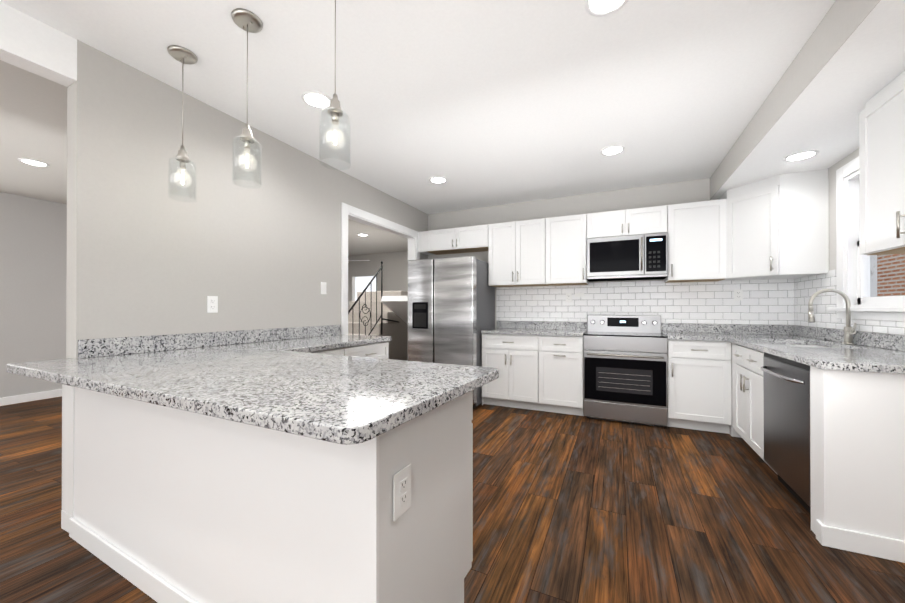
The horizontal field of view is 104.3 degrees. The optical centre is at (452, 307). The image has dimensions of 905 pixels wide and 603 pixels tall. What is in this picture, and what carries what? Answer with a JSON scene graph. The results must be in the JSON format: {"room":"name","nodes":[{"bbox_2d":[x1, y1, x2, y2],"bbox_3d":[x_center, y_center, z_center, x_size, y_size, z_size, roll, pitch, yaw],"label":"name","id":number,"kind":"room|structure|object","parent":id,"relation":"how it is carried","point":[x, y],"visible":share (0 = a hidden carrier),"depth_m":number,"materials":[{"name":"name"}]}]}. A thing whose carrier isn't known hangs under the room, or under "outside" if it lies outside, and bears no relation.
{"room":"kitchen","nodes":[
{"label":"kitchen","id":0,"kind":"room"},
{"bbox_2d":[0,192,66,397],"bbox_3d":[-5.345,-0.105,4.848,0.120,2.620,10.600,0,0,25],"label":"wall","id":1,"kind":"structure","parent":0,"point":[33,258],"depth_m":4.53,"materials":[{"name":"paint"}]},
{"bbox_2d":[0,389,61,405],"bbox_3d":[-5.285,1.155,4.816,0.014,0.100,10.598,0,0,25],"label":"baseboard","id":2,"kind":"structure","parent":1,"relation":"attached to","point":[16,399],"depth_m":4.51,"materials":[{"name":"white paint"}]},
{"bbox_2d":[0,1,76,86],"bbox_3d":[-2.902,-1.320,0.073,0.120,0.220,4.020,0,0,25],"label":"header beam","id":3,"kind":"structure","parent":0,"point":[34,46],"depth_m":1.75,"materials":[{"name":"white paint"}]},
{"bbox_2d":[66,40,427,358],"bbox_3d":[-0.653,-0.105,4.869,0.120,2.620,6.580,0,0,25],"label":"wall","id":4,"kind":"structure","parent":0,"point":[146,256],"depth_m":2.34,"materials":[{"name":"paint"}]},
{"bbox_2d":[61,510,71,530],"bbox_3d":[-1.685,1.149,2.796,0.034,0.100,1.984,0,0,25],"label":"baseboard","id":5,"kind":"structure","parent":4,"relation":"attached to","point":[65,516],"depth_m":1.88,"materials":[{"name":"white paint"}]},
{"bbox_2d":[78,325,340,356],"bbox_3d":[-1.569,0.223,2.744,0.020,0.098,1.945,0,0,25],"label":"backsplash","id":6,"kind":"structure","parent":4,"relation":"attached to","point":[102,347],"depth_m":2.33,"materials":[{"name":"grey stone"}]},
{"bbox_2d":[207,296,217,312],"bbox_3d":[-1.697,-0.022,2.487,0.008,0.118,0.072,0,0,25],"label":"outlet","id":7,"kind":"object","parent":4,"relation":"attached to","point":[212,304],"visible":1,"depth_m":2.49,"materials":[{"name":"white plastic"}]},
{"bbox_2d":[321,282,325,293],"bbox_3d":[-1.255,-0.190,3.429,0.010,0.118,0.072,0,0,25],"label":"light switch","id":8,"kind":"object","parent":4,"relation":"attached to","point":[323,287],"visible":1,"depth_m":3.42,"materials":[{"name":"white plastic"}]},
{"bbox_2d":[341,202,419,334],"bbox_3d":[-0.876,0.056,4.394,0.152,2.295,1.580,0,0,25],"label":"door frame","id":9,"kind":"structure","parent":4,"relation":"attached to","point":[350,212],"depth_m":3.83,"materials":[{"name":"white paint"}]},
{"bbox_2d":[348,251,407,310],"bbox_3d":[-1.151,-0.093,8.802,4.120,2.620,0.120,0,0,25],"label":"wall","id":10,"kind":"structure","parent":0,"point":[395,271],"depth_m":9.03,"materials":[{"name":"beige paint"}]},
{"bbox_2d":[381,296,407,323],"bbox_3d":[-0.496,-0.100,6.290,0.798,2.619,1.515,0,0,25],"label":"wall","id":11,"kind":"structure","parent":0,"point":[397,306],"depth_m":5.79,"materials":[{"name":"white paint"}]},
{"bbox_2d":[0,0,835,255],"bbox_3d":[-1.506,-1.451,3.053,8.800,0.060,10.800,0,0,25],"label":"ceiling","id":12,"kind":"structure","parent":0,"point":[480,103],"depth_m":2.23,"materials":[{"name":"white paint"}]},
{"bbox_2d":[18,158,49,166],"bbox_3d":[-4.088,-1.414,3.435,0.200,0.010,0.200,0,0,25],"label":"recessed light","id":13,"kind":"object","parent":12,"relation":"in","point":[34,162],"visible":1,"depth_m":3.43,"materials":[{"name":"white paint"}]},
{"bbox_2d":[167,45,197,201],"bbox_3d":[-1.514,-1.016,1.974,0.136,0.814,0.136,0,0,25],"label":"pendant light","id":14,"kind":"object","parent":12,"relation":"hanging from","point":[182,55],"visible":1,"depth_m":1.96,"materials":[{"name":"clear glass"}]},
{"bbox_2d":[231,8,262,188],"bbox_3d":[-1.016,-1.017,1.740,0.136,0.814,0.136,0,0,25],"label":"pendant light","id":15,"kind":"object","parent":12,"relation":"hanging from","point":[247,20],"visible":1,"depth_m":1.73,"materials":[{"name":"clear glass"}]},
{"bbox_2d":[301,91,330,108],"bbox_3d":[-0.925,-1.417,2.406,0.200,0.010,0.200,0,0,25],"label":"recessed light","id":16,"kind":"object","parent":12,"relation":"in","point":[317,99],"visible":0.92,"depth_m":2.40,"materials":[{"name":"white paint"}]},
{"bbox_2d":[319,0,350,169],"bbox_3d":[-0.500,-1.018,1.498,0.136,0.814,0.136,0,0,25],"label":"pendant light","id":17,"kind":"object","parent":12,"relation":"hanging from","point":[334,111],"visible":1,"depth_m":1.49,"materials":[{"name":"clear glass"}]},
{"bbox_2d":[429,176,446,183],"bbox_3d":[-0.158,-1.413,3.902,0.200,0.010,0.200,0,0,25],"label":"recessed light","id":18,"kind":"object","parent":12,"relation":"in","point":[438,180],"visible":1,"depth_m":3.90,"materials":[{"name":"white paint"}]},
{"bbox_2d":[585,0,628,16],"bbox_3d":[0.714,-1.420,1.616,0.200,0.010,0.200,0,0,25],"label":"recessed light","id":19,"kind":"object","parent":12,"relation":"in","point":[598,8],"visible":1,"depth_m":1.66,"materials":[{"name":"white paint"}]},
{"bbox_2d":[600,145,624,155],"bbox_3d":[1.444,-1.415,3.173,0.200,0.010,0.200,0,0,25],"label":"recessed light","id":20,"kind":"object","parent":12,"relation":"in","point":[612,150],"visible":1,"depth_m":3.17,"materials":[{"name":"white paint"}]},
{"bbox_2d":[0,396,904,602],"bbox_3d":[-1.506,1.229,3.045,8.800,0.060,10.800,0,0,25],"label":"floor","id":21,"kind":"structure","parent":0,"point":[568,508],"depth_m":1.93,"materials":[{"name":"brown wood"}]},
{"bbox_2d":[66,389,113,568],"bbox_3d":[-1.541,0.753,1.974,0.720,0.885,0.632,0,0,25],"label":"base cabinet","id":22,"kind":"object","parent":21,"relation":"on","point":[89,416],"depth_m":1.74,"materials":[{"name":"white paint"}]},
{"bbox_2d":[114,397,189,602],"bbox_3d":[-1.055,0.752,1.718,0.541,0.885,0.678,0,0,25],"label":"peninsula panel","id":23,"kind":"object","parent":21,"relation":"on","point":[152,444],"depth_m":1.46,"materials":[{"name":"white paint"}]},
{"bbox_2d":[190,413,281,602],"bbox_3d":[-0.657,0.752,1.532,0.582,0.885,0.678,0,0,25],"label":"peninsula panel","id":24,"kind":"object","parent":21,"relation":"on","point":[255,466],"depth_m":1.21,"materials":[{"name":"white paint"}]},
{"bbox_2d":[322,345,353,352],"bbox_3d":[-1.260,0.755,2.686,0.628,0.885,0.662,0,0,25],"label":"base cabinet","id":25,"kind":"object","parent":21,"relation":"on","point":[351,350],"depth_m":2.75,"materials":[{"name":"white paint"}]},
{"bbox_2d":[354,341,388,356],"bbox_3d":[-1.030,0.757,3.176,0.628,0.885,0.663,0,0,25],"label":"base cabinet","id":26,"kind":"object","parent":21,"relation":"on","point":[382,349],"depth_m":3.16,"materials":[{"name":"white paint"}]},
{"bbox_2d":[246,333,391,352],"bbox_3d":[-1.132,0.293,2.936,0.648,0.039,1.226,0,0,25],"label":"countertop","id":27,"kind":"structure","parent":26,"relation":"on","point":[336,340],"depth_m":2.80,"materials":[{"name":"grey stone"}]},
{"bbox_2d":[278,397,472,602],"bbox_3d":[-0.269,0.751,1.350,0.519,0.885,0.678,0,0,25],"label":"base cabinet","id":28,"kind":"object","parent":21,"relation":"on","point":[342,542],"depth_m":1.06,"materials":[{"name":"white paint"}]},
{"bbox_2d":[6,345,498,452],"bbox_3d":[-0.954,0.289,1.656,2.196,0.039,0.982,0,0,25],"label":"countertop","id":29,"kind":"structure","parent":28,"relation":"on","point":[358,401],"depth_m":1.25,"materials":[{"name":"grey stone"}]},
{"bbox_2d":[393,464,410,520],"bbox_3d":[-0.145,0.538,1.029,0.010,0.130,0.085,0,0,25],"label":"outlet","id":30,"kind":"object","parent":28,"relation":"attached to","point":[401,491],"visible":1,"depth_m":1.02,"materials":[{"name":"white plastic"}]},
{"bbox_2d":[348,291,407,360],"bbox_3d":[-1.299,0.451,6.870,1.030,1.520,3.498,0,0,25],"label":"carpeted stairs","id":31,"kind":"structure","parent":21,"relation":"on","point":[397,332],"depth_m":6.34,"materials":[{"name":"carpet"}]},
{"bbox_2d":[348,261,398,335],"bbox_3d":[-1.254,0.112,5.708,0.042,1.810,1.374,0,0,25],"label":"iron railing","id":32,"kind":"object","parent":31,"relation":"attached to","point":[364,290],"visible":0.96,"depth_m":5.62,"materials":[{"name":"black metal"}]},
{"bbox_2d":[408,256,494,408],"bbox_3d":[0.005,0.299,4.666,0.904,1.810,0.828,0,0,25],"label":"refrigerator","id":33,"kind":"object","parent":21,"relation":"on","point":[451,308],"visible":0.75,"depth_m":4.29,"materials":[{"name":"grey metal"}]},
{"bbox_2d":[481,333,544,410],"bbox_3d":[0.824,0.760,4.427,0.752,0.885,0.618,0,0,25],"label":"base cabinet","id":34,"kind":"object","parent":21,"relation":"on","point":[520,361],"depth_m":4.14,"materials":[{"name":"white paint"}]},
{"bbox_2d":[481,329,586,336],"bbox_3d":[1.012,0.297,4.330,1.172,0.039,0.638,0,0,25],"label":"countertop","id":35,"kind":"structure","parent":34,"relation":"on","point":[520,332],"depth_m":4.08,"materials":[{"name":"grey stone"}]},
{"bbox_2d":[545,337,583,415],"bbox_3d":[1.300,0.760,4.205,0.543,0.885,0.618,0,0,25],"label":"base cabinet","id":36,"kind":"object","parent":21,"relation":"on","point":[563,355],"depth_m":3.91,"materials":[{"name":"white paint"}]},
{"bbox_2d":[583,315,667,426],"bbox_3d":[1.882,0.644,3.879,0.780,1.115,0.694,0,0,25],"label":"range","id":37,"kind":"object","parent":21,"relation":"on","point":[625,368],"visible":1,"depth_m":3.64,"materials":[{"name":"silver metal"}]},
{"bbox_2d":[667,337,732,436],"bbox_3d":[2.490,0.758,3.647,0.510,0.885,0.618,0,0,25],"label":"base cabinet","id":38,"kind":"object","parent":21,"relation":"on","point":[715,378],"depth_m":3.37,"materials":[{"name":"white paint"}]},
{"bbox_2d":[661,333,724,340],"bbox_3d":[2.468,0.295,3.648,0.472,0.039,0.638,0,0,25],"label":"countertop","id":39,"kind":"structure","parent":38,"relation":"on","point":[672,336],"depth_m":3.43,"materials":[{"name":"grey stone"}]},
{"bbox_2d":[721,333,904,372],"bbox_3d":[2.646,0.292,2.648,0.698,0.039,2.298,0,0,25],"label":"countertop","id":40,"kind":"structure","parent":38,"relation":"on","point":[861,358],"depth_m":2.13,"materials":[{"name":"grey stone"}]},
{"bbox_2d":[781,341,840,348],"bbox_3d":[2.726,0.407,2.699,0.404,0.215,0.744,0,0,25],"label":"sink","id":41,"kind":"object","parent":40,"relation":"in","point":[782,342],"depth_m":2.96,"materials":[{"name":"silver metal"}]},
{"bbox_2d":[808,289,855,344],"bbox_3d":[2.843,0.064,2.623,0.254,0.417,0.142,0,0,25],"label":"faucet","id":42,"kind":"object","parent":40,"relation":"on","point":[849,331],"visible":1,"depth_m":2.62,"materials":[{"name":"silver metal"}]},
{"bbox_2d":[760,352,810,513],"bbox_3d":[2.354,0.756,2.071,0.734,0.881,0.665,0,0,25],"label":"dishwasher","id":43,"kind":"object","parent":21,"relation":"on","point":[786,382],"visible":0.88,"depth_m":2.14,"materials":[{"name":"silver metal"}]},
{"bbox_2d":[733,345,904,474],"bbox_3d":[2.669,0.755,2.673,0.678,0.885,0.689,0,0,25],"label":"base cabinet","id":44,"kind":"object","parent":21,"relation":"on","point":[748,385],"depth_m":2.77,"materials":[{"name":"white paint"}]},
{"bbox_2d":[428,178,794,333],"bbox_3d":[1.567,-0.106,4.492,4.460,2.620,0.120,0,0,25],"label":"wall","id":45,"kind":"structure","parent":0,"point":[698,190],"depth_m":4.44,"materials":[{"name":"beige paint"}]},
{"bbox_2d":[422,225,485,253],"bbox_3d":[0.109,-0.940,4.922,0.938,0.290,0.338,0,0,25],"label":"upper cabinet","id":46,"kind":"object","parent":45,"relation":"attached to","point":[468,239],"depth_m":4.79,"materials":[{"name":"white paint"}]},
{"bbox_2d":[486,218,549,286],"bbox_3d":[0.894,-0.686,4.554,0.790,0.800,0.338,0,0,25],"label":"upper cabinet","id":47,"kind":"object","parent":45,"relation":"attached to","point":[518,251],"depth_m":4.40,"materials":[{"name":"white paint"}]},
{"bbox_2d":[550,214,588,285],"bbox_3d":[1.381,-0.686,4.326,0.530,0.800,0.338,0,0,25],"label":"upper cabinet","id":48,"kind":"object","parent":45,"relation":"attached to","point":[568,240],"depth_m":4.15,"materials":[{"name":"white paint"}]},
{"bbox_2d":[586,205,665,237],"bbox_3d":[1.985,-0.942,4.044,0.800,0.290,0.338,0,0,25],"label":"upper cabinet","id":49,"kind":"object","parent":45,"relation":"attached to","point":[647,220],"depth_m":3.88,"materials":[{"name":"white paint"}]},
{"bbox_2d":[587,232,667,281],"bbox_3d":[1.961,-0.555,3.991,0.792,0.465,0.432,0,0,25],"label":"microwave","id":50,"kind":"object","parent":49,"relation":"attached to","point":[632,257],"visible":1,"depth_m":3.84,"materials":[{"name":"silver metal"}]},
{"bbox_2d":[496,279,791,324],"bbox_3d":[2.028,0.048,4.204,3.140,0.710,0.008,0,0,25],"label":"tile backsplash","id":51,"kind":"structure","parent":45,"relation":"attached to","point":[775,302],"depth_m":4.03,"materials":[{"name":"white tile"}]},
{"bbox_2d":[566,293,571,301],"bbox_3d":[1.472,-0.126,4.455,0.072,0.118,0.008,0,0,25],"label":"electrical outlet","id":52,"kind":"object","parent":51,"relation":"attached to","point":[568,297],"visible":1,"depth_m":4.45,"materials":[{"name":"white plastic"}]},
{"bbox_2d":[575,292,583,296],"bbox_3d":[1.589,-0.162,4.399,0.110,0.066,0.010,0,0,25],"label":"switch plate","id":53,"kind":"object","parent":51,"relation":"attached to","point":[579,294],"visible":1,"depth_m":4.40,"materials":[{"name":"white plastic"}]},
{"bbox_2d":[734,289,742,300],"bbox_3d":[3.030,-0.134,3.726,0.072,0.118,0.008,0,0,25],"label":"electrical outlet","id":54,"kind":"object","parent":51,"relation":"attached to","point":[738,294],"visible":1,"depth_m":3.72,"materials":[{"name":"white plastic"}]},
{"bbox_2d":[497,321,792,332],"bbox_3d":[2.019,0.227,4.199,3.107,0.098,0.020,0,0,25],"label":"backsplash","id":55,"kind":"structure","parent":45,"relation":"attached to","point":[665,327],"depth_m":3.92,"materials":[{"name":"grey stone"}]},
{"bbox_2d":[664,200,733,281],"bbox_3d":[2.590,-0.688,3.739,0.551,0.800,0.375,0,0,25],"label":"upper cabinet","id":56,"kind":"object","parent":45,"relation":"attached to","point":[692,228],"depth_m":3.63,"materials":[{"name":"white paint"}]},
{"bbox_2d":[718,169,828,280],"bbox_3d":[3.002,-0.734,3.401,0.688,0.889,0.638,0,0,25],"label":"upper cabinet","id":57,"kind":"object","parent":45,"relation":"attached to","point":[774,227],"depth_m":3.12,"materials":[{"name":"white paint"}]},
{"bbox_2d":[710,0,904,199],"bbox_3d":[1.468,-1.309,0.141,0.704,0.239,7.850,0,0,25],"label":"ceiling soffit","id":58,"kind":"structure","parent":0,"point":[846,64],"depth_m":2.02,"materials":[{"name":"white paint"}]},
{"bbox_2d":[783,150,818,161],"bbox_3d":[2.708,-1.176,2.735,0.200,0.010,0.200,0,0,25],"label":"recessed light","id":59,"kind":"object","parent":58,"relation":"attached to","point":[802,155],"visible":1,"depth_m":2.73,"materials":[{"name":"white paint"}]},
{"bbox_2d":[800,148,901,334],"bbox_3d":[1.841,-0.120,-0.037,0.120,2.620,7.850,0,0,25],"label":"wall","id":60,"kind":"structure","parent":0,"point":[832,201],"depth_m":2.91,"materials":[{"name":"beige paint"}]},
{"bbox_2d":[792,270,904,334],"bbox_3d":[2.956,-0.071,2.494,0.008,0.483,2.280,0,0,25],"label":"tile backsplash","id":61,"kind":"structure","parent":60,"relation":"attached to","point":[803,288],"depth_m":3.04,"materials":[{"name":"white tile"}]},
{"bbox_2d":[793,325,904,352],"bbox_3d":[2.953,0.222,2.505,0.020,0.098,2.296,0,0,25],"label":"backsplash","id":62,"kind":"structure","parent":60,"relation":"attached to","point":[882,340],"depth_m":2.57,"materials":[{"name":"grey stone"}]},
{"bbox_2d":[828,156,904,321],"bbox_3d":[2.939,-0.513,2.376,0.181,1.200,1.050,0,0,25],"label":"window","id":63,"kind":"structure","parent":60,"relation":"in","point":[853,274],"depth_m":2.71,"materials":[{"name":"white paint"}]},
{"bbox_2d":[859,70,904,254],"bbox_3d":[2.433,-0.744,1.785,0.348,0.879,0.410,0,0,25],"label":"upper cabinet","id":64,"kind":"object","parent":60,"relation":"attached to","point":[882,120],"depth_m":1.87,"materials":[{"name":"white paint"}]},
{"bbox_2d":[810,366,904,562],"bbox_3d":[2.200,0.753,1.688,0.692,0.885,0.152,0,0,25],"label":"cabinet end panel","id":65,"kind":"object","parent":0,"point":[857,454],"depth_m":1.72,"materials":[{"name":"white paint"}]},
{"label":"outside","id":66,"kind":"structure","parent":0,"visible":0},
{"bbox_2d":[870,254,904,296],"bbox_3d":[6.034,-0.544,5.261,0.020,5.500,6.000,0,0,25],"label":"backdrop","id":67,"kind":"structure","parent":66,"point":[877,286],"depth_m":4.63,"materials":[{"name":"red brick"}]}
]}

